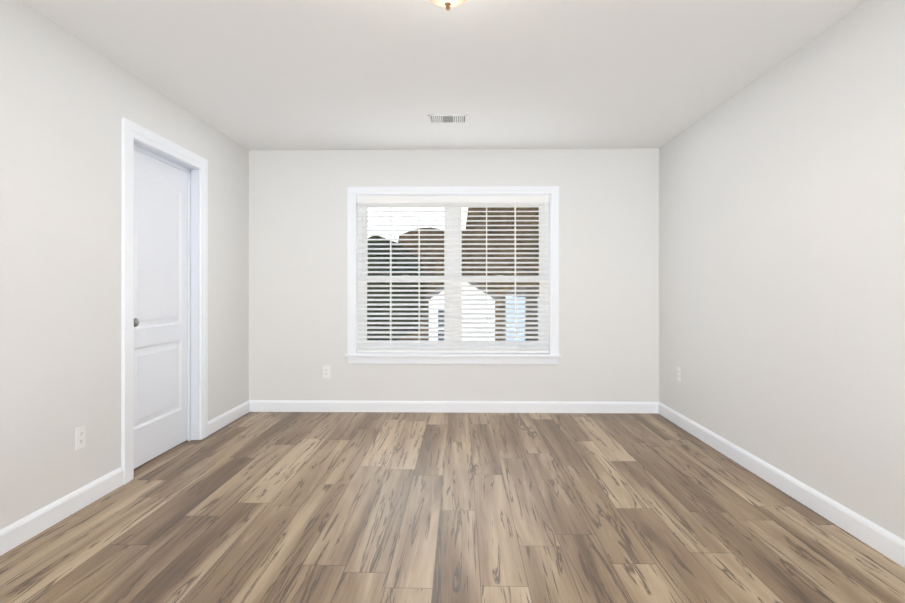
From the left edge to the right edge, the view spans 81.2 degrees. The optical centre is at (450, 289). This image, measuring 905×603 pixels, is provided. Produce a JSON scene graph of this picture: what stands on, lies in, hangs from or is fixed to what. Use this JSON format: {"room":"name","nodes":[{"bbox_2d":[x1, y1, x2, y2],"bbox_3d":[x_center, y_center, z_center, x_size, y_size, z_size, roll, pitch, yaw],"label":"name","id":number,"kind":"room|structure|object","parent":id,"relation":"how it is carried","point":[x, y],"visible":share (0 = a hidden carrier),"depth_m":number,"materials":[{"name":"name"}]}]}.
{"room":"empty bedroom","nodes":[
{"label":"empty bedroom","id":0,"kind":"room"},
{"bbox_2d":[0,0,248,529],"bbox_3d":[-2.010,-0.081,2.262,0.140,2.440,5.630,0,0,1],"label":"wall","id":1,"kind":"structure","parent":0,"point":[68,101],"depth_m":2.69,"materials":[{"name":"white paint"}]},
{"bbox_2d":[0,467,123,555],"bbox_3d":[-1.950,1.086,1.333,0.014,0.105,3.496,0,0,1],"label":"baseboard","id":2,"kind":"structure","parent":1,"relation":"attached to","point":[21,531],"depth_m":2.58,"materials":[{"name":"white paint"}]},
{"bbox_2d":[75,425,84,450],"bbox_3d":[-1.927,0.771,2.748,0.008,0.114,0.070,0,0,1],"label":"outlet","id":3,"kind":"object","parent":1,"relation":"attached to","point":[80,437],"visible":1,"depth_m":2.74,"materials":[{"name":"white plastic"}]},
{"bbox_2d":[134,150,187,468],"bbox_3d":[-1.971,0.113,3.589,0.099,2.029,0.812,0,0,1],"label":"closet door","id":4,"kind":"structure","parent":1,"relation":"in","point":[160,307],"depth_m":3.60,"materials":[{"name":"white paint"}]},
{"bbox_2d":[121,118,207,484],"bbox_3d":[-1.904,0.068,3.586,0.022,2.143,1.014,0,0,1],"label":"trim","id":5,"kind":"structure","parent":1,"relation":"attached to","point":[131,131],"depth_m":3.16,"materials":[{"name":"white paint"}]},
{"bbox_2d":[134,139,198,440],"bbox_3d":[-1.985,0.107,3.588,0.140,2.065,0.859,0,0,1],"label":"door frame","id":6,"kind":"structure","parent":1,"relation":"attached to","point":[193,296],"depth_m":4.00,"materials":[{"name":"white paint"}]},
{"bbox_2d":[208,400,249,434],"bbox_3d":[-1.891,1.087,4.513,0.014,0.105,0.842,0,0,1],"label":"baseboard","id":7,"kind":"structure","parent":1,"relation":"attached to","point":[225,419],"depth_m":4.47,"materials":[{"name":"white paint"}]},
{"bbox_2d":[21,0,866,149],"bbox_3d":[-0.035,-1.351,2.226,4.090,0.100,5.630,0,0,1],"label":"ceiling","id":8,"kind":"structure","parent":0,"point":[393,74],"depth_m":3.01,"materials":[{"name":"white paint"}]},
{"bbox_2d":[428,114,467,123],"bbox_3d":[-0.022,-1.296,4.021,0.300,0.009,0.200,0,0,1],"label":"ceiling vent","id":9,"kind":"object","parent":8,"relation":"in","point":[447,118],"visible":1,"depth_m":4.01,"materials":[{"name":"silver metal"}]},
{"bbox_2d":[429,0,466,10],"bbox_3d":[-0.013,-1.214,2.131,0.294,0.176,0.294,0,0,1],"label":"ceiling light","id":10,"kind":"object","parent":8,"relation":"attached to","point":[447,5],"visible":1,"depth_m":2.13,"materials":[{"name":"glass"}]},
{"bbox_2d":[0,412,904,602],"bbox_3d":[-0.035,1.188,2.225,4.090,0.100,5.630,0,0,1],"label":"floor","id":11,"kind":"structure","parent":0,"point":[336,507],"depth_m":2.55,"materials":[{"name":"wood"}]},
{"bbox_2d":[249,148,658,401],"bbox_3d":[0.015,-0.080,4.970,3.810,2.440,0.140,0,0,1],"label":"wall","id":12,"kind":"structure","parent":0,"point":[608,275],"depth_m":4.90,"materials":[{"name":"white paint"}]},
{"bbox_2d":[323,366,329,377],"bbox_3d":[-1.159,0.768,4.917,0.070,0.114,0.008,0,0,1],"label":"outlet","id":13,"kind":"object","parent":12,"relation":"attached to","point":[326,371],"visible":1,"depth_m":4.92,"materials":[{"name":"white plastic"}]},
{"bbox_2d":[347,186,558,363],"bbox_3d":[0.017,-0.131,4.959,1.958,1.642,0.161,0,0,1],"label":"window unit","id":14,"kind":"structure","parent":12,"relation":"in","point":[452,255],"depth_m":4.92,"materials":[{"name":"white plastic"}]},
{"bbox_2d":[357,195,549,352],"bbox_3d":[0.018,-0.142,4.931,1.794,1.462,0.074,0,0,1],"label":"window blinds","id":15,"kind":"object","parent":14,"relation":"attached to","point":[515,199],"visible":0.94,"depth_m":4.93,"materials":[{"name":"white plastic"}]},
{"bbox_2d":[345,354,561,356],"bbox_3d":[0.017,0.612,4.892,1.996,0.020,0.075,0,0,1],"label":"window sill","id":16,"kind":"structure","parent":12,"relation":"attached to","point":[446,355],"depth_m":4.86,"materials":[{"name":"white paint"}]},
{"bbox_2d":[249,400,658,412],"bbox_3d":[0.014,1.087,4.893,3.810,0.105,0.014,0,0,1],"label":"baseboard","id":17,"kind":"structure","parent":12,"relation":"attached to","point":[448,406],"depth_m":4.89,"materials":[{"name":"white paint"}]},
{"bbox_2d":[659,0,904,539],"bbox_3d":[1.940,-0.082,2.189,0.140,2.440,5.630,0,0,1],"label":"wall","id":18,"kind":"structure","parent":0,"point":[782,265],"depth_m":2.81,"materials":[{"name":"white paint"}]},
{"bbox_2d":[677,367,680,381],"bbox_3d":[1.907,0.709,4.422,0.008,0.114,0.070,0,0,1],"label":"outlet","id":19,"kind":"object","parent":18,"relation":"attached to","point":[678,373],"visible":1,"depth_m":4.41,"materials":[{"name":"white plastic"}]},
{"bbox_2d":[658,402,904,567],"bbox_3d":[1.863,1.086,2.190,0.014,0.105,5.350,0,0,1],"label":"baseboard","id":20,"kind":"structure","parent":18,"relation":"attached to","point":[888,544],"depth_m":2.79,"materials":[{"name":"white paint"}]},
{"label":"outside","id":21,"kind":"structure","parent":0,"visible":0},
{"bbox_2d":[368,208,513,340],"bbox_3d":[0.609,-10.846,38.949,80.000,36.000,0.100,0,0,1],"label":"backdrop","id":22,"kind":"structure","parent":21,"point":[409,223],"depth_m":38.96,"materials":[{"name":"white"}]},
{"bbox_3d":[0.302,4.464,22.216,80.000,0.165,33.360,0,0,1],"label":"yard","id":23,"kind":"structure","parent":21,"visible":0},
{"bbox_2d":[367,236,427,339],"bbox_3d":[-2.612,1.466,12.933,4.131,5.755,4.178,0,0,1],"label":"tree","id":24,"kind":"object","parent":23,"relation":"on","point":[393,274],"depth_m":11.76,"materials":[{"name":"green plant"}]},
{"bbox_2d":[398,227,506,326],"bbox_3d":[0.029,0.104,33.819,7.274,8.496,7.500,0,0,1],"label":"tree","id":25,"kind":"object","parent":23,"relation":"on","point":[442,260],"depth_m":32.20,"materials":[{"name":"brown plant"}]},
{"bbox_2d":[425,275,503,340],"bbox_3d":[0.482,1.897,23.869,3.300,4.900,8.850,0,0,1],"label":"house","id":26,"kind":"structure","parent":23,"relation":"on","point":[467,311],"depth_m":19.88,"materials":[{"name":"white"}]},
{"bbox_2d":[464,207,538,340],"bbox_3d":[1.907,-1.194,13.394,5.157,11.075,4.374,0,0,1],"label":"tree","id":27,"kind":"object","parent":23,"relation":"on","point":[505,241],"depth_m":12.44,"materials":[{"name":"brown plant"}]},
{"bbox_2d":[506,287,538,340],"bbox_3d":[4.609,1.546,19.817,4.900,5.600,6.600,0,0,1],"label":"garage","id":28,"kind":"structure","parent":23,"relation":"on","point":[512,311],"depth_m":18.40,"materials":[{"name":"white"}]}
]}

